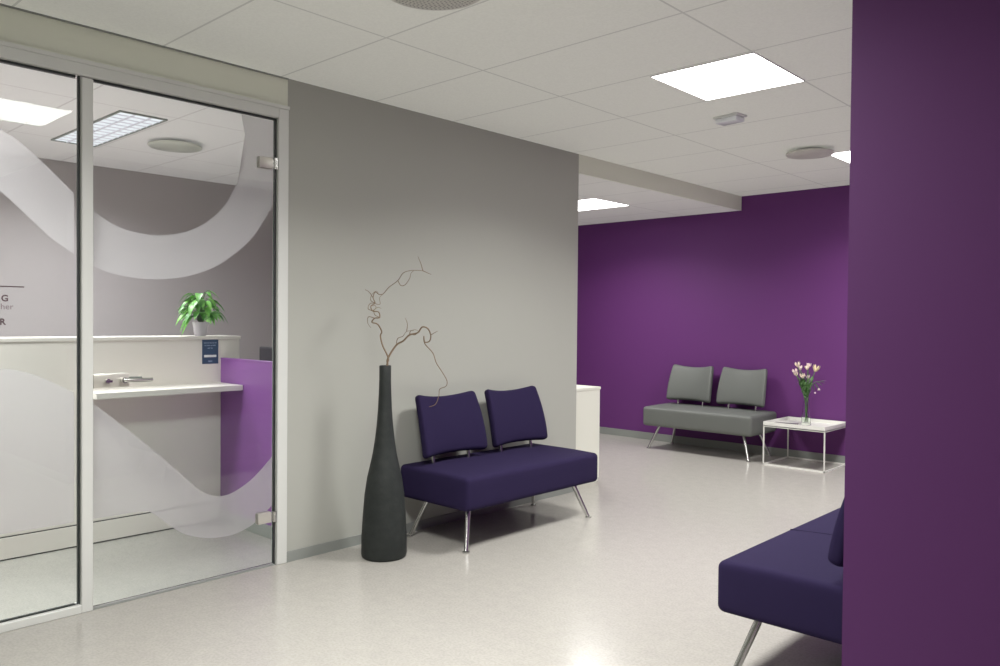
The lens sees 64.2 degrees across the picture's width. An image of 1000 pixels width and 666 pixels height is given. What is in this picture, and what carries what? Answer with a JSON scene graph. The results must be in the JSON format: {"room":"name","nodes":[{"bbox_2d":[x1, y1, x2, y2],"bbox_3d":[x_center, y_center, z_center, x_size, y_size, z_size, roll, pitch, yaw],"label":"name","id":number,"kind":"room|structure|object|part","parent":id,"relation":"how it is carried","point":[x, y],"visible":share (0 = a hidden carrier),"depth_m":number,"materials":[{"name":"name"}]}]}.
{"room":"hospital interior","nodes":[
{"label":"hospital interior","id":0,"kind":"room"},
{"bbox_2d":[0,63,271,184],"bbox_3d":[-3.546,-1.380,4.367,3.610,0.050,7.970,1,1,43],"label":"ceiling","id":1,"kind":"structure","parent":0,"point":[37,107],"depth_m":5.25,"materials":[{"name":"tile"}]},
{"bbox_2d":[51,110,167,146],"bbox_3d":[-2.644,-1.356,5.343,1.200,0.014,0.297,1,1,43],"label":"recessed light","id":2,"kind":"object","parent":1,"relation":"in","point":[116,125],"visible":0.85,"depth_m":5.24,"materials":[{"name":"grey plastic"}]},
{"bbox_2d":[147,139,201,152],"bbox_3d":[-2.334,-1.343,5.719,0.364,0.047,0.364,1,1,43],"label":"ceiling vent","id":3,"kind":"object","parent":1,"relation":"in","point":[169,145],"visible":1,"depth_m":5.65,"materials":[{"name":"grey metal"}]},
{"bbox_2d":[0,158,272,359],"bbox_3d":[-4.615,-0.132,5.387,0.100,2.580,7.990,1,1,43],"label":"wall","id":4,"kind":"structure","parent":0,"point":[134,201],"depth_m":6.86,"materials":[{"name":"grey paint"}]},
{"bbox_2d":[0,6,578,550],"bbox_3d":[-1.102,-0.082,4.287,0.120,2.580,4.810,1,1,43],"label":"wall","id":5,"kind":"structure","parent":0,"point":[375,188],"depth_m":4.70,"materials":[{"name":"grey paint"}]},
{"bbox_2d":[0,59,79,622],"bbox_3d":[-2.251,0.041,2.995,0.019,2.286,1.251,1,1,43],"label":"glass panel","id":6,"kind":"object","parent":5,"relation":"in","point":[37,413],"depth_m":3.34,"materials":[{"name":"clear glass"},{"name":"frosted white glass"}]},
{"bbox_2d":[0,3,288,79],"bbox_3d":[-1.895,-1.319,3.310,0.008,0.006,2.315,1,1,43],"label":"trim","id":7,"kind":"structure","parent":5,"relation":"attached to","point":[4,5],"depth_m":3.58,"materials":[{"name":"grey"}]},
{"bbox_2d":[93,79,277,606],"bbox_3d":[-1.479,0.052,3.820,0.142,2.322,0.910,1,1,43],"label":"door","id":8,"kind":"structure","parent":5,"relation":"in","point":[129,476],"depth_m":3.80,"materials":[{"name":"clear glass"},{"name":"satin steel"},{"name":"frosted white glass"}]},
{"bbox_3d":[-1.636,0.209,3.585,0.045,0.026,0.133,1,1,43],"label":"lever handle","id":9,"kind":"part","parent":8,"relation":"part of","materials":[{"name":"silver metal"}]},
{"bbox_2d":[286,487,573,562],"bbox_3d":[-0.273,1.175,5.114,0.010,0.055,2.505,1,1,43],"label":"baseboard","id":10,"kind":"structure","parent":5,"relation":"attached to","point":[326,547],"depth_m":4.91,"materials":[{"name":"grey"}]},
{"bbox_2d":[0,433,844,665],"bbox_3d":[-0.453,1.268,3.509,9.400,0.080,10.900,1,1,43],"label":"floor","id":11,"kind":"structure","parent":0,"point":[634,582],"depth_m":3.82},
{"bbox_2d":[0,335,271,560],"bbox_3d":[-2.459,0.612,4.257,1.780,1.170,2.367,1,1,43],"label":"reception desk","id":12,"kind":"object","parent":11,"relation":"on","point":[212,423],"visible":0.56,"depth_m":4.74,"materials":[{"name":"white laminate"}]},
{"bbox_3d":[-2.506,1.132,4.302,0.030,0.112,2.362,1,1,43],"label":"plinth panel","id":13,"kind":"part","parent":12,"relation":"part of","materials":[{"name":"white laminate"}]},
{"bbox_2d":[0,335,240,341],"bbox_3d":[-2.584,0.034,4.368,0.286,0.020,2.367,1,1,43],"label":"countertop","id":14,"kind":"structure","parent":12,"relation":"on","point":[172,337],"depth_m":4.61,"materials":[{"name":"white laminate"}]},
{"bbox_2d":[93,382,242,399],"bbox_3d":[-1.960,0.333,4.637,0.287,0.032,0.848,1,1,43],"label":"shelf","id":15,"kind":"object","parent":12,"relation":"attached to","point":[138,389],"depth_m":4.62,"materials":[{"name":"white laminate"}]},
{"bbox_2d":[176,290,228,335],"bbox_3d":[-1.903,-0.124,5.058,0.300,0.294,0.325,1,1,43],"label":"potted plant","id":16,"kind":"object","parent":12,"relation":"on","point":[202,313],"visible":1,"depth_m":5.01,"materials":[{"name":"green plant"}]},
{"bbox_3d":[-1.905,-0.026,5.063,0.098,0.088,0.098,1,1,43],"label":"pot","id":17,"kind":"part","parent":16,"relation":"part of","materials":[{"name":"grey ceramic"}]},
{"bbox_2d":[202,339,217,363],"bbox_3d":[-1.816,0.117,4.991,0.002,0.152,0.107,1,1,43],"label":"notice","id":18,"kind":"object","parent":12,"relation":"attached to","point":[209,347],"visible":1,"depth_m":4.99,"materials":[{"name":"blue paper"}]},
{"bbox_3d":[-1.424,0.683,4.746,0.929,1.030,0.030,1,1,43],"label":"panel","id":19,"kind":"part","parent":12,"relation":"part of","materials":[{"name":"purple laminate"}]},
{"bbox_3d":[-1.442,1.161,4.740,0.929,0.075,0.010,1,1,43],"label":"skirting","id":20,"kind":"part","parent":12,"relation":"part of","materials":[{"name":"grey"}]},
{"bbox_2d":[0,40,289,632],"bbox_3d":[-1.919,0.022,3.345,0.063,2.390,2.316,1,1,43],"label":"frame","id":21,"kind":"object","parent":11,"relation":"on","point":[87,70],"visible":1,"depth_m":3.47,"materials":[{"name":"silver metal"}]},
{"bbox_3d":[-2.261,1.201,3.014,0.057,0.036,1.252,1,1,43],"label":"rail","id":22,"kind":"part","parent":21,"relation":"part of","materials":[{"name":"silver metal"}]},
{"bbox_3d":[-1.914,-1.139,3.324,0.057,0.068,2.206,1,1,43],"label":"rail","id":23,"kind":"part","parent":21,"relation":"part of","materials":[{"name":"silver metal"}]},
{"bbox_2d":[93,563,275,609],"bbox_3d":[-1.491,1.211,3.838,0.036,0.004,0.906,1,1,43],"label":"threshold","id":24,"kind":"object","parent":11,"relation":"on","point":[270,564],"visible":0.86,"depth_m":3.79,"materials":[{"name":"grey metal"}]},
{"bbox_2d":[361,365,406,561],"bbox_3d":[-0.626,0.694,4.320,0.245,1.037,0.245,1,1,43],"label":"floor vase","id":25,"kind":"object","parent":11,"relation":"on","point":[384,533],"visible":1,"depth_m":4.25,"materials":[{"name":"grey ceramic"}]},
{"bbox_2d":[366,257,429,365],"bbox_3d":[-0.557,0.010,4.299,0.374,0.847,0.108,1,1,5],"label":"branch","id":26,"kind":"object","parent":25,"relation":"in","point":[377,317],"visible":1,"depth_m":4.30,"materials":[{"name":"brown plant"}]},
{"bbox_2d":[386,318,447,406],"bbox_3d":[-0.449,0.177,4.296,0.333,0.515,0.076,1,1,1],"label":"branch","id":27,"kind":"object","parent":25,"relation":"in","point":[407,336],"visible":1,"depth_m":4.31,"materials":[{"name":"brown plant"}]},
{"bbox_2d":[401,386,597,553],"bbox_3d":[0.026,0.788,4.963,0.575,0.840,1.215,1,1,43],"label":"sofa","id":28,"kind":"object","parent":11,"relation":"on","point":[468,482],"visible":0.98,"depth_m":4.82,"materials":[{"name":"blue fabric"}]},
{"bbox_3d":[-0.479,1.081,4.723,0.150,0.252,0.039,0,1,-5],"label":"leg","id":29,"kind":"part","parent":28,"relation":"part of","materials":[{"name":"silver metal"}]},
{"bbox_3d":[-0.311,0.549,4.855,0.179,0.366,0.515,1,1,43],"label":"backrest","id":30,"kind":"part","parent":28,"relation":"part of","materials":[{"name":"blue fabric"}]},
{"bbox_3d":[-0.186,1.088,4.450,0.040,0.252,0.150,1,1,1],"label":"leg","id":31,"kind":"part","parent":28,"relation":"part of","materials":[{"name":"silver metal"}]},
{"bbox_3d":[0.025,0.871,4.964,0.575,0.202,1.215,1,1,43],"label":"seat","id":32,"kind":"part","parent":28,"relation":"part of","materials":[{"name":"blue fabric"}]},
{"bbox_3d":[0.091,0.546,5.287,0.179,0.366,0.515,1,1,43],"label":"backrest","id":33,"kind":"part","parent":28,"relation":"part of","materials":[{"name":"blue fabric"}]},
{"bbox_3d":[0.232,1.075,5.486,0.040,0.252,0.150,1,1,1],"label":"leg","id":34,"kind":"part","parent":28,"relation":"part of","materials":[{"name":"silver metal"}]},
{"bbox_3d":[0.525,1.082,5.213,0.150,0.252,0.039,0,1,-5],"label":"leg","id":35,"kind":"part","parent":28,"relation":"part of","materials":[{"name":"silver metal"}]},
{"bbox_2d":[576,385,600,482],"bbox_3d":[0.417,0.806,6.472,0.665,0.760,0.433,1,1,43],"label":"base cabinet","id":36,"kind":"object","parent":11,"relation":"on","point":[587,397],"visible":0.22,"depth_m":6.29,"materials":[{"name":"white laminate"}]},
{"bbox_2d":[643,364,775,461],"bbox_3d":[2.058,0.758,7.869,1.165,0.840,0.560,1,1,43],"label":"sofa","id":37,"kind":"object","parent":11,"relation":"on","point":[736,386],"visible":0.99,"depth_m":7.80,"materials":[{"name":"grey fabric"}]},
{"bbox_3d":[1.561,1.044,8.072,0.150,0.252,0.040,1,1,1],"label":"leg","id":38,"kind":"part","parent":37,"relation":"part of","materials":[{"name":"silver metal"}]},
{"bbox_3d":[1.824,1.041,8.354,0.039,0.252,0.150,0,1,-5],"label":"leg","id":39,"kind":"part","parent":37,"relation":"part of","materials":[{"name":"silver metal"}]},
{"bbox_3d":[1.969,0.514,8.183,0.494,0.366,0.179,1,1,43],"label":"backrest","id":40,"kind":"part","parent":37,"relation":"part of","materials":[{"name":"grey fabric"}]},
{"bbox_3d":[2.057,0.841,7.871,1.165,0.202,0.560,1,1,43],"label":"seat","id":41,"kind":"part","parent":37,"relation":"part of","materials":[{"name":"grey fabric"}]},
{"bbox_3d":[2.383,0.525,7.797,0.494,0.366,0.179,1,1,43],"label":"backrest","id":42,"kind":"part","parent":37,"relation":"part of","materials":[{"name":"grey fabric"}]},
{"bbox_3d":[2.287,1.062,7.395,0.039,0.252,0.150,0,1,-5],"label":"leg","id":43,"kind":"part","parent":37,"relation":"part of","materials":[{"name":"silver metal"}]},
{"bbox_3d":[2.550,1.059,7.677,0.150,0.252,0.040,1,1,1],"label":"leg","id":44,"kind":"part","parent":37,"relation":"part of","materials":[{"name":"silver metal"}]},
{"bbox_2d":[718,499,843,665],"bbox_3d":[1.407,0.831,3.138,0.575,0.840,1.215,1,1,43],"label":"sofa","id":45,"kind":"object","parent":11,"relation":"on","point":[792,580],"visible":0.23,"depth_m":2.78,"materials":[{"name":"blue fabric"}]},
{"bbox_3d":[0.902,1.124,2.898,0.150,0.252,0.039,0,1,-5],"label":"leg","id":46,"kind":"part","parent":45,"relation":"part of","materials":[{"name":"silver metal"}]},
{"bbox_3d":[1.338,0.599,2.797,0.179,0.366,0.515,1,1,43],"label":"backrest","id":47,"kind":"part","parent":45,"relation":"part of","materials":[{"name":"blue fabric"}]},
{"bbox_2d":[763,416,845,472],"bbox_3d":[2.767,0.999,7.217,0.555,0.392,0.540,1,1,43],"label":"side table","id":48,"kind":"object","parent":11,"relation":"on","point":[817,425],"visible":0.84,"depth_m":7.17,"materials":[{"name":"white"}]},
{"bbox_3d":[2.387,1.017,7.209,0.010,0.350,0.010,1,1,43],"label":"leg","id":49,"kind":"part","parent":48,"relation":"part of","materials":[{"name":"white metal"}]},
{"bbox_3d":[2.748,1.014,7.597,0.010,0.350,0.010,1,1,43],"label":"leg","id":50,"kind":"part","parent":48,"relation":"part of","materials":[{"name":"white metal"}]},
{"bbox_3d":[2.765,1.189,7.220,0.555,0.012,0.540,1,1,43],"label":"frame","id":51,"kind":"part","parent":48,"relation":"part of","materials":[{"name":"white metal"}]},
{"bbox_2d":[763,416,845,432],"bbox_3d":[2.769,0.826,7.214,0.555,0.046,0.540,1,1,43],"label":"tabletop","id":52,"kind":"object","parent":48,"relation":"on","point":[817,425],"depth_m":7.15,"materials":[{"name":"white"}]},
{"bbox_2d":[801,391,810,425],"bbox_3d":[2.771,0.678,7.204,0.086,0.310,0.086,1,1,43],"label":"glass vase","id":53,"kind":"object","parent":48,"relation":"on","point":[806,417],"visible":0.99,"depth_m":7.17,"materials":[{"name":"clear glass"}]},
{"bbox_2d":[794,361,804,388],"bbox_3d":[2.721,0.531,7.204,0.117,0.548,0.069,0,1,-19],"label":"flower","id":54,"kind":"object","parent":53,"relation":"in","point":[795,363],"visible":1,"depth_m":7.20,"materials":[{"name":"beige plant"}]},
{"bbox_2d":[792,368,808,390],"bbox_3d":[2.712,0.561,7.188,0.156,0.489,0.067,0,1,-14],"label":"flower","id":55,"kind":"object","parent":53,"relation":"in","point":[793,371],"visible":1,"depth_m":7.18,"materials":[{"name":"pink plant"}]},
{"bbox_2d":[800,373,806,392],"bbox_3d":[2.744,0.583,7.184,0.094,0.446,0.066,0,1,-37],"label":"flower","id":56,"kind":"object","parent":53,"relation":"in","point":[803,375],"visible":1,"depth_m":7.17,"materials":[{"name":"beige plant"}]},
{"bbox_2d":[805,365,809,390],"bbox_3d":[2.772,0.548,7.185,0.072,0.516,0.075,1,1,43],"label":"flower","id":57,"kind":"object","parent":53,"relation":"in","point":[806,366],"visible":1,"depth_m":7.17,"materials":[{"name":"beige plant"}]},
{"bbox_2d":[805,365,820,390],"bbox_3d":[2.818,0.544,7.194,0.141,0.524,0.068,0,1,-2],"label":"flower","id":58,"kind":"object","parent":53,"relation":"in","point":[815,369],"visible":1,"depth_m":7.18,"materials":[{"name":"beige plant"}]},
{"bbox_3d":[2.786,1.026,6.838,0.010,0.350,0.010,1,1,43],"label":"leg","id":59,"kind":"part","parent":48,"relation":"part of","materials":[{"name":"white metal"}]},
{"bbox_3d":[-1.153,0.823,5.210,0.900,0.740,0.660,1,1,43],"label":"table","id":60,"kind":"object","parent":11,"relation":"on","visible":0},
{"bbox_2d":[259,346,271,360],"bbox_3d":[-1.400,0.272,5.135,0.470,0.356,0.160,1,1,39],"label":"computer monitor","id":61,"kind":"object","parent":60,"relation":"on","point":[265,352],"visible":0.16,"depth_m":5.21,"materials":[{"name":"black"}]},
{"bbox_2d":[0,0,852,195],"bbox_3d":[0.935,-1.303,2.194,5.670,0.050,10.900,1,1,43],"label":"ceiling","id":62,"kind":"structure","parent":0,"point":[573,76],"depth_m":3.83,"materials":[{"name":"tile"}]},
{"bbox_2d":[391,0,479,10],"bbox_3d":[-0.248,-1.278,2.942,0.400,0.047,0.400,1,1,43],"label":"ceiling vent","id":63,"kind":"object","parent":62,"relation":"in","point":[433,5],"visible":1,"depth_m":3.06,"materials":[{"name":"grey metal"}]},
{"bbox_2d":[650,52,804,100],"bbox_3d":[1.169,-1.305,4.084,0.560,0.006,0.585,1,1,43],"label":"recessed light","id":64,"kind":"object","parent":62,"relation":"in","point":[748,72],"visible":1,"depth_m":4.05,"materials":[{"name":"white plastic"}]},
{"bbox_2d":[713,112,746,125],"bbox_3d":[1.397,-1.297,4.839,0.110,0.042,0.170,0,1,-39],"label":"emergency light","id":65,"kind":"object","parent":62,"relation":"attached to","point":[732,118],"visible":1,"depth_m":4.80,"materials":[{"name":"white plastic"}]},
{"bbox_2d":[786,147,833,159],"bbox_3d":[2.245,-1.303,5.771,0.330,0.046,0.330,1,1,43],"label":"ceiling vent","id":66,"kind":"object","parent":62,"relation":"in","point":[808,152],"visible":1,"depth_m":5.70,"materials":[{"name":"grey metal"}]},
{"bbox_2d":[831,150,849,162],"bbox_3d":[2.826,-1.320,5.883,0.590,0.006,0.565,1,1,43],"label":"recessed light","id":67,"kind":"object","parent":62,"relation":"in","point":[843,155],"visible":0.07,"depth_m":5.93,"materials":[{"name":"white plastic"}]},
{"bbox_2d":[578,174,738,225],"bbox_3d":[0.206,-1.272,8.322,3.710,0.050,2.930,1,1,43],"label":"ceiling","id":68,"kind":"structure","parent":0,"point":[644,203],"depth_m":7.58,"materials":[{"name":"paint"}]},
{"bbox_2d":[578,198,629,210],"bbox_3d":[0.821,-1.227,7.626,0.620,0.006,0.570,1,1,43],"label":"recessed light","id":69,"kind":"object","parent":68,"relation":"in","point":[591,203],"visible":0.6,"depth_m":7.58,"materials":[{"name":"white plastic"}]},
{"bbox_2d":[579,154,741,210],"bbox_3d":[1.492,-1.293,6.965,0.020,0.160,2.660,1,1,43],"label":"ceiling beam","id":70,"kind":"structure","parent":0,"point":[589,166],"depth_m":6.76,"materials":[{"name":"white paint"}]},
{"bbox_2d":[576,185,848,455],"bbox_3d":[3.139,-0.094,7.327,9.400,2.580,0.100,1,1,43],"label":"wall","id":71,"kind":"structure","parent":0,"point":[764,284],"depth_m":8.06,"materials":[{"name":"purple paint"}]},
{"bbox_2d":[599,427,844,462],"bbox_3d":[2.108,1.135,8.221,6.518,0.075,0.012,1,1,43],"label":"baseboard","id":72,"kind":"structure","parent":71,"relation":"attached to","point":[603,430],"depth_m":8.08,"materials":[{"name":"grey"}]},
{"bbox_2d":[842,0,999,665],"bbox_3d":[3.755,-0.018,3.131,2.776,2.580,5.300,1,1,43],"label":"wall","id":73,"kind":"structure","parent":0,"point":[921,553],"depth_m":2.01,"materials":[{"name":"purple paint"}]}
]}

